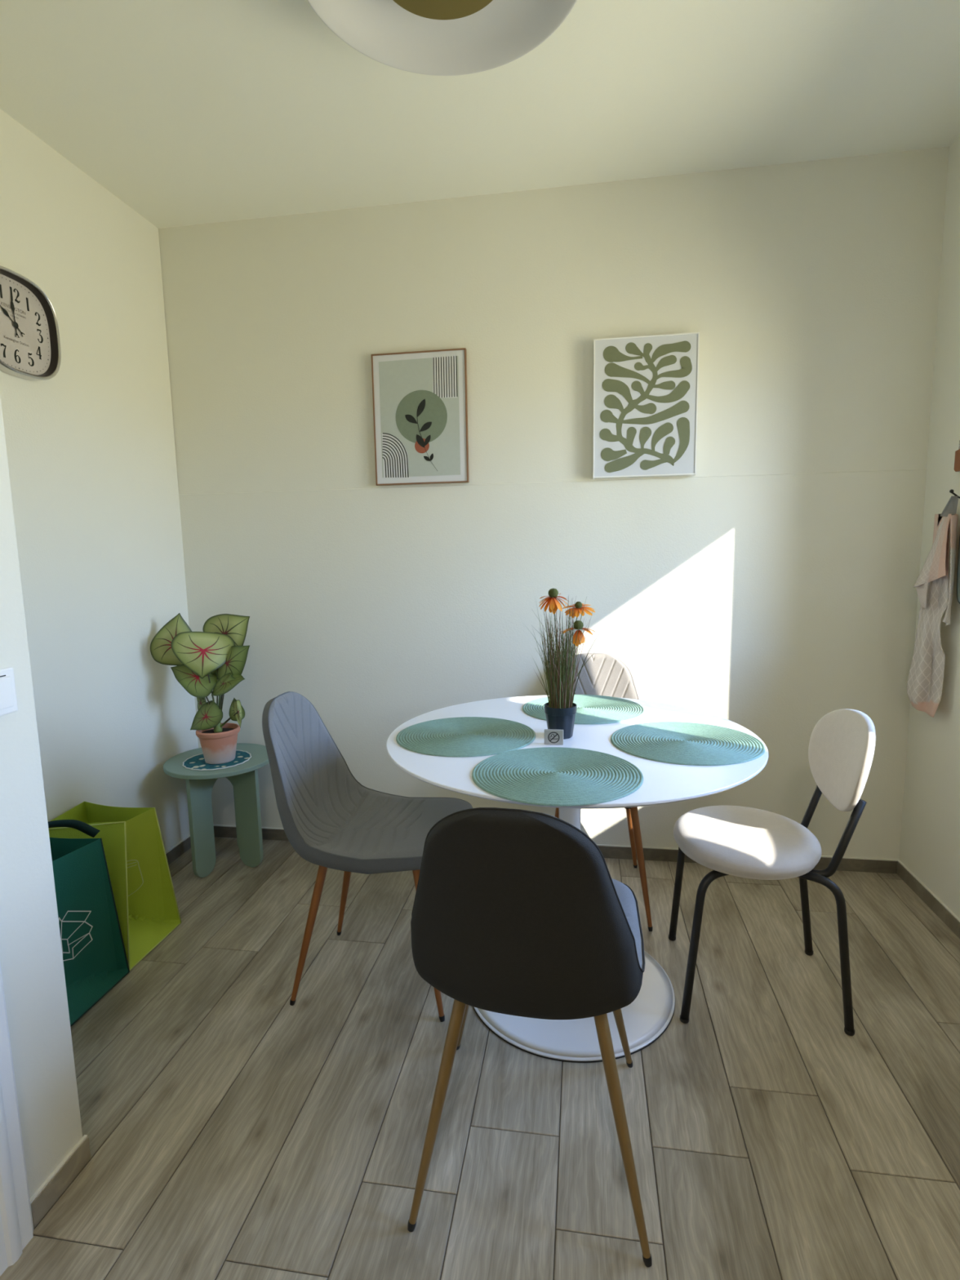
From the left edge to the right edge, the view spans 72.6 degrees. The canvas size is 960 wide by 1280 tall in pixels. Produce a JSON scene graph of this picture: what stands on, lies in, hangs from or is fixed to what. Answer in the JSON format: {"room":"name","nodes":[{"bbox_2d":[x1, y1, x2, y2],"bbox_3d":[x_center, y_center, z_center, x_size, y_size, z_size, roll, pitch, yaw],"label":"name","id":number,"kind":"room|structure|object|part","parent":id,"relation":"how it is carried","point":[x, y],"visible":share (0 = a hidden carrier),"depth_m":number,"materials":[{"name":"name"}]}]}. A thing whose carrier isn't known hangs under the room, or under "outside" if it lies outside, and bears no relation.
{"room":"dining room","nodes":[
{"label":"dining room","id":0,"kind":"room"},
{"bbox_2d":[0,394,82,1198],"bbox_3d":[-1.452,0.022,-0.197,0.772,2.533,2.960,0,8,9],"label":"wall","id":1,"kind":"structure","parent":0,"point":[31,956],"depth_m":1.21,"materials":[{"name":"paint"}]},
{"bbox_2d":[0,666,17,715],"bbox_3d":[-0.846,0.094,1.141,0.010,0.082,0.082,0,8,9],"label":"light switch","id":2,"kind":"object","parent":1,"relation":"attached to","point":[8,700],"visible":1,"depth_m":1.16,"materials":[{"name":"white paint"}]},
{"bbox_2d":[0,961,33,1275],"bbox_3d":[-0.904,0.044,1.045,0.126,2.140,0.084,0,8,9],"label":"trim","id":3,"kind":"structure","parent":1,"relation":"attached to","point":[16,1225],"depth_m":1.15,"materials":[{"name":"white paint"}]},
{"bbox_2d":[30,1134,91,1227],"bbox_3d":[-0.827,1.063,1.289,0.009,0.054,0.144,0,8,9],"label":"baseboard","id":4,"kind":"structure","parent":1,"relation":"attached to","point":[58,1181],"depth_m":1.28,"materials":[{"name":"wood"}]},
{"bbox_2d":[0,108,198,851],"bbox_3d":[-1.429,-0.278,2.037,0.120,2.533,1.501,0,8,9],"label":"wall","id":5,"kind":"structure","parent":0,"point":[91,447],"depth_m":2.27,"materials":[{"name":"paint"}]},
{"bbox_2d":[0,265,61,381],"bbox_3d":[-1.365,-0.928,1.925,0.039,0.292,0.292,0,8,9],"label":"wall clock","id":6,"kind":"object","parent":5,"relation":"attached to","point":[30,342],"visible":1,"depth_m":1.96,"materials":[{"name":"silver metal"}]},
{"bbox_2d":[165,834,191,864],"bbox_3d":[-1.344,0.951,2.188,0.009,0.054,1.492,0,8,9],"label":"baseboard","id":7,"kind":"structure","parent":5,"relation":"attached to","point":[172,854],"depth_m":2.72,"materials":[{"name":"tile"}]},
{"bbox_2d":[0,836,959,1279],"bbox_3d":[-0.165,1.205,0.529,2.957,0.050,4.561,0,8,9],"label":"floor","id":8,"kind":"structure","parent":0,"point":[235,1131],"depth_m":1.46,"materials":[{"name":"brown tile"}]},
{"bbox_2d":[48,819,129,1026],"bbox_3d":[-1.228,0.766,1.810,0.297,0.512,0.303,0,8,9],"label":"bag","id":9,"kind":"object","parent":8,"relation":"on","point":[95,959],"visible":0.41,"depth_m":1.87,"materials":[{"name":"green"}]},
{"bbox_3d":[-1.215,0.574,1.788,0.070,0.125,0.322,3,9,27],"label":"handle","id":10,"kind":"part","parent":9,"relation":"part of","materials":[{"name":"black fabric"}]},
{"bbox_3d":[-1.208,0.788,1.947,0.294,0.428,0.031,0,8,9],"label":"panel","id":11,"kind":"part","parent":9,"relation":"part of","materials":[{"name":"green fabric"}]},
{"bbox_2d":[48,801,181,970],"bbox_3d":[-1.190,0.766,2.095,0.303,0.435,0.263,0,8,9],"label":"bag","id":12,"kind":"object","parent":8,"relation":"on","point":[145,900],"visible":0.59,"depth_m":2.12,"materials":[{"name":"green paper"}]},
{"bbox_3d":[-1.332,0.767,2.117,0.017,0.428,0.259,0,8,9],"label":"panel","id":13,"kind":"part","parent":12,"relation":"part of","materials":[{"name":"green fabric"}]},
{"bbox_3d":[-1.200,0.778,2.010,0.290,0.431,0.090,0,8,9],"label":"panel","id":14,"kind":"part","parent":12,"relation":"part of","materials":[{"name":"green fabric"}]},
{"bbox_3d":[-1.176,0.754,2.192,0.300,0.430,0.062,0,8,9],"label":"panel","id":15,"kind":"part","parent":12,"relation":"part of","materials":[{"name":"green fabric"}]},
{"bbox_3d":[-1.103,0.767,2.081,0.122,0.432,0.260,0,8,9],"label":"panel","id":16,"kind":"part","parent":12,"relation":"part of","materials":[{"name":"green fabric"}]},
{"bbox_2d":[163,742,269,877],"bbox_3d":[-1.036,0.689,2.644,0.411,0.440,0.411,2,8,20],"label":"side table","id":17,"kind":"object","parent":8,"relation":"on","point":[243,777],"visible":0.71,"depth_m":2.56,"materials":[{"name":"green wood"}]},
{"bbox_2d":[182,750,251,770],"bbox_3d":[-1.037,0.473,2.583,0.255,0.004,0.255,0,8,9],"label":"doily","id":18,"kind":"object","parent":17,"relation":"on","point":[196,762],"visible":0.76,"depth_m":2.54,"materials":[{"name":"teal fabric"}]},
{"bbox_2d":[150,613,249,764],"bbox_3d":[-1.078,0.185,2.544,0.392,0.582,0.165,0,8,9],"label":"potted caladium","id":19,"kind":"object","parent":18,"relation":"on","point":[214,659],"visible":1,"depth_m":2.52,"materials":[{"name":"plant"}]},
{"bbox_2d":[195,722,239,764],"bbox_3d":[-1.024,0.409,2.568,0.162,0.130,0.162,0,8,9],"label":"pot","id":20,"kind":"object","parent":19,"relation":"attached to","point":[218,743],"depth_m":2.52,"materials":[{"name":"ceramic"}]},
{"bbox_3d":[-1.026,0.326,2.557,0.034,0.073,0.034,0,8,9],"label":"bulb","id":21,"kind":"part","parent":19,"relation":"part of","materials":[{"name":"green plant"}]},
{"bbox_2d":[262,691,472,1022],"bbox_3d":[-0.311,0.575,1.894,0.549,0.843,0.436,0,8,10],"label":"shell chair","id":22,"kind":"object","parent":8,"relation":"on","point":[331,820],"visible":0.83,"depth_m":1.86,"materials":[{"name":"grey fabric"}]},
{"bbox_3d":[-0.469,0.795,1.810,0.129,0.411,0.025,-4,8,-22],"label":"leg","id":23,"kind":"part","parent":22,"relation":"part of","materials":[{"name":"brown wood"}]},
{"bbox_3d":[-0.422,0.758,2.080,0.129,0.411,0.024,6,10,42],"label":"leg","id":24,"kind":"part","parent":22,"relation":"part of","materials":[{"name":"brown wood"}]},
{"bbox_2d":[269,692,472,858],"bbox_3d":[-0.306,0.357,1.863,0.531,0.401,0.432,0,8,10],"label":"seat","id":25,"kind":"object","parent":22,"relation":"on","point":[325,812],"depth_m":1.89,"materials":[{"name":"grey fabric"}]},
{"bbox_3d":[-0.140,0.794,1.754,0.025,0.417,0.115,-8,11,-43],"label":"leg","id":26,"kind":"part","parent":22,"relation":"part of","materials":[{"name":"brown wood"}]},
{"bbox_2d":[407,807,652,1266],"bbox_3d":[0.106,0.644,1.320,0.442,0.844,0.559,0,8,9],"label":"shell chair","id":27,"kind":"object","parent":8,"relation":"on","point":[516,912],"visible":1,"depth_m":1.07,"materials":[{"name":"grey fabric"}]},
{"bbox_3d":[-0.076,0.867,1.226,0.153,0.412,0.025,-8,10,-41],"label":"leg","id":28,"kind":"part","parent":27,"relation":"part of","materials":[{"name":"brown wood"}]},
{"bbox_3d":[-0.022,0.817,1.563,0.025,0.418,0.141,-6,9,-35],"label":"leg","id":29,"kind":"part","parent":27,"relation":"part of","materials":[{"name":"brown wood"}]},
{"bbox_2d":[546,813,642,968],"bbox_3d":[0.104,0.426,1.296,0.432,0.401,0.531,1,8,13],"label":"cushion","id":30,"kind":"object","parent":27,"relation":"on","point":[593,922],"depth_m":1.04,"materials":[{"name":"grey fabric"}]},
{"bbox_3d":[0.252,0.868,1.174,0.025,0.412,0.153,-5,9,-30],"label":"leg","id":31,"kind":"part","parent":27,"relation":"part of","materials":[{"name":"brown wood"}]},
{"bbox_3d":[0.305,0.818,1.512,0.141,0.418,0.025,-7,10,-36],"label":"leg","id":32,"kind":"part","parent":27,"relation":"part of","materials":[{"name":"brown wood"}]},
{"bbox_2d":[386,695,768,1062],"bbox_3d":[0.251,0.624,1.831,0.991,0.740,0.991,0,8,9],"label":"pedestal table","id":33,"kind":"object","parent":8,"relation":"on","point":[651,1012],"visible":0.37,"depth_m":1.67,"materials":[{"name":"white"}]},
{"bbox_2d":[395,716,535,756],"bbox_3d":[-0.038,0.259,1.788,0.380,0.004,0.380,2,8,24],"label":"placemat","id":34,"kind":"object","parent":33,"relation":"on","point":[461,736],"visible":1,"depth_m":1.76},
{"bbox_2d":[544,728,563,745],"bbox_3d":[0.191,0.251,1.692,0.049,0.038,0.011,0,8,11],"label":"no smoking sign","id":35,"kind":"object","parent":33,"relation":"on","point":[552,736],"visible":1,"depth_m":1.69,"materials":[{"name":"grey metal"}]},
{"bbox_2d":[471,746,643,806],"bbox_3d":[0.172,0.298,1.469,0.380,0.004,0.380,0,8,9],"label":"placemat","id":36,"kind":"object","parent":33,"relation":"on","point":[557,776],"visible":1,"depth_m":1.44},
{"bbox_2d":[524,588,601,739],"bbox_3d":[0.228,0.062,1.741,0.199,0.399,0.158,-3,8,-17],"label":"potted flowers","id":37,"kind":"object","parent":33,"relation":"on","point":[560,711],"visible":1,"depth_m":1.72,"materials":[{"name":"green plant"}]},
{"bbox_3d":[0.217,0.217,1.761,0.087,0.087,0.087,0,8,9],"label":"pot","id":38,"kind":"part","parent":37,"relation":"part of","materials":[{"name":"black plastic"}]},
{"bbox_2d":[522,694,644,724],"bbox_3d":[0.325,0.215,2.067,0.380,0.004,0.380,-6,9,-34],"label":"placemat","id":39,"kind":"object","parent":33,"relation":"on","point":[591,708],"visible":0.72,"depth_m":2.04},
{"bbox_2d":[610,721,765,765],"bbox_3d":[0.532,0.262,1.692,0.380,0.004,0.380,5,10,40],"label":"placemat","id":40,"kind":"object","parent":33,"relation":"on","point":[681,743],"visible":1,"depth_m":1.66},
{"bbox_2d":[555,653,653,931],"bbox_3d":[0.414,0.502,2.337,0.436,0.843,0.549,0,8,7],"label":"shell chair","id":41,"kind":"object","parent":8,"relation":"on","point":[604,674],"visible":0.2,"depth_m":2.50,"materials":[{"name":"beige fabric"}]},
{"bbox_3d":[0.299,0.686,2.520,0.025,0.411,0.130,-4,8,-23],"label":"leg","id":42,"kind":"part","parent":41,"relation":"part of","materials":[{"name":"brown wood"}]},
{"bbox_2d":[572,653,638,699],"bbox_3d":[0.409,0.286,2.298,0.432,0.401,0.531,0,8,7],"label":"chair back","id":43,"kind":"object","parent":41,"relation":"on","point":[604,674],"depth_m":2.51,"materials":[{"name":"beige fabric"}]},
{"bbox_3d":[0.571,0.686,2.487,0.025,0.411,0.130,5,10,37],"label":"leg","id":44,"kind":"part","parent":41,"relation":"part of","materials":[{"name":"brown wood"}]},
{"bbox_3d":[0.529,0.728,2.155,0.024,0.417,0.115,-5,9,-27],"label":"leg","id":45,"kind":"part","parent":41,"relation":"part of","materials":[{"name":"brown wood"}]},
{"bbox_2d":[668,708,875,1035],"bbox_3d":[0.790,0.588,1.821,0.486,0.796,0.398,0,8,9],"label":"chair","id":46,"kind":"object","parent":8,"relation":"on","point":[742,842],"visible":1,"depth_m":1.72,"materials":[{"name":"beige fabric"}]},
{"bbox_3d":[0.680,0.762,1.992,0.221,0.398,0.031,6,10,43],"label":"leg","id":47,"kind":"part","parent":46,"relation":"part of","materials":[{"name":"black metal"}]},
{"bbox_3d":[0.634,0.797,1.741,0.234,0.398,0.023,-4,8,-22],"label":"leg","id":48,"kind":"part","parent":46,"relation":"part of","materials":[{"name":"black metal"}]},
{"bbox_2d":[673,805,821,879],"bbox_3d":[0.738,0.547,1.823,0.381,0.068,0.393,0,8,9],"label":"seat cushion","id":49,"kind":"object","parent":46,"relation":"on","point":[742,842],"depth_m":1.73,"materials":[{"name":"beige fabric"}]},
{"bbox_3d":[0.906,0.764,1.954,0.222,0.398,0.037,-3,8,-17],"label":"leg","id":50,"kind":"part","parent":46,"relation":"part of","materials":[{"name":"black metal"}]},
{"bbox_3d":[0.864,0.797,1.711,0.195,0.398,0.126,0,8,9],"label":"leg","id":51,"kind":"part","parent":46,"relation":"part of","materials":[{"name":"black metal"}]},
{"bbox_3d":[0.984,0.320,1.758,0.084,0.256,0.353,0,8,9],"label":"backrest","id":52,"kind":"part","parent":46,"relation":"part of","materials":[{"name":"beige fabric"}]},
{"bbox_2d":[0,0,959,228],"bbox_3d":[-0.219,-1.372,0.133,3.057,0.100,4.761,0,8,9],"label":"ceiling","id":53,"kind":"structure","parent":0,"point":[186,112],"depth_m":1.88,"materials":[{"name":"white paint"}]},
{"bbox_2d":[306,0,577,75],"bbox_3d":[-0.079,-1.428,1.331,0.606,0.113,0.606,-6,9,-34],"label":"ceiling lamp","id":54,"kind":"object","parent":53,"relation":"attached to","point":[437,37],"visible":1,"depth_m":1.53,"materials":[{"name":"white painted metal"},{"name":"brass"}]},
{"bbox_2d":[158,146,949,859],"bbox_3d":[0.166,-0.382,2.599,3.057,2.533,0.120,0,8,9],"label":"wall","id":55,"kind":"structure","parent":0,"point":[768,590],"depth_m":2.47,"materials":[{"name":"paint"}]},
{"bbox_2d":[371,347,469,485],"bbox_3d":[-0.231,-0.854,2.524,0.369,0.492,0.018,0,8,9],"label":"framed print","id":56,"kind":"object","parent":55,"relation":"attached to","point":[420,397],"visible":1,"depth_m":2.52,"materials":[{"name":"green paper"}]},
{"bbox_2d":[213,824,899,873],"bbox_3d":[0.178,0.855,2.701,2.857,0.054,0.009,0,8,9],"label":"baseboard","id":57,"kind":"structure","parent":55,"relation":"attached to","point":[613,851],"depth_m":2.61,"materials":[{"name":"tile"}]},
{"bbox_2d":[592,332,699,479],"bbox_3d":[0.600,-0.846,2.384,0.367,0.489,0.038,0,8,9],"label":"print","id":58,"kind":"object","parent":55,"relation":"attached to","point":[646,387],"visible":1,"depth_m":2.37,"materials":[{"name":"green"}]},
{"bbox_2d":[898,135,959,919],"bbox_3d":[1.364,-0.076,0.163,0.270,2.533,4.561,0,8,9],"label":"wall","id":59,"kind":"structure","parent":0,"point":[930,845],"depth_m":2.18,"materials":[{"name":"paint"}]},
{"bbox_2d":[896,860,959,938],"bbox_3d":[1.240,1.159,0.296,0.009,0.054,4.452,0,8,9],"label":"baseboard","id":60,"kind":"structure","parent":59,"relation":"attached to","point":[925,894],"depth_m":2.24,"materials":[{"name":"tile"}]},
{"bbox_2d":[906,495,959,717],"bbox_3d":[1.484,-0.105,2.153,0.070,0.715,0.174,-1,8,2],"label":"kitchen towel","id":61,"kind":"object","parent":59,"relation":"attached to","point":[935,589],"visible":1,"depth_m":2.15,"materials":[{"name":"grey fabric"}]},
{"bbox_2d":[949,489,959,498],"bbox_3d":[1.501,-0.456,2.050,0.054,0.034,0.012,0,8,9],"label":"wall hook","id":62,"kind":"object","parent":59,"relation":"attached to","point":[950,491],"visible":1,"depth_m":2.05,"materials":[{"name":"black metal"}]},
{"bbox_2d":[954,440,959,471],"bbox_3d":[1.520,-0.583,2.062,0.011,0.098,0.062,0,8,9],"label":"tab","id":63,"kind":"object","parent":59,"relation":"attached to","point":[957,460],"visible":1,"depth_m":2.08,"materials":[{"name":"brown wood"}]},
{"bbox_3d":[1.486,-0.446,1.955,0.054,0.034,0.012,0,8,9],"label":"wall hook","id":64,"kind":"object","parent":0,"visible":0},
{"bbox_2d":[956,537,959,604],"bbox_3d":[1.490,-0.283,1.979,0.043,0.365,0.172,0,8,9],"label":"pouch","id":65,"kind":"object","parent":64,"relation":"hanging from","point":[958,557],"visible":1,"depth_m":2.06,"materials":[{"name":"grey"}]}
]}

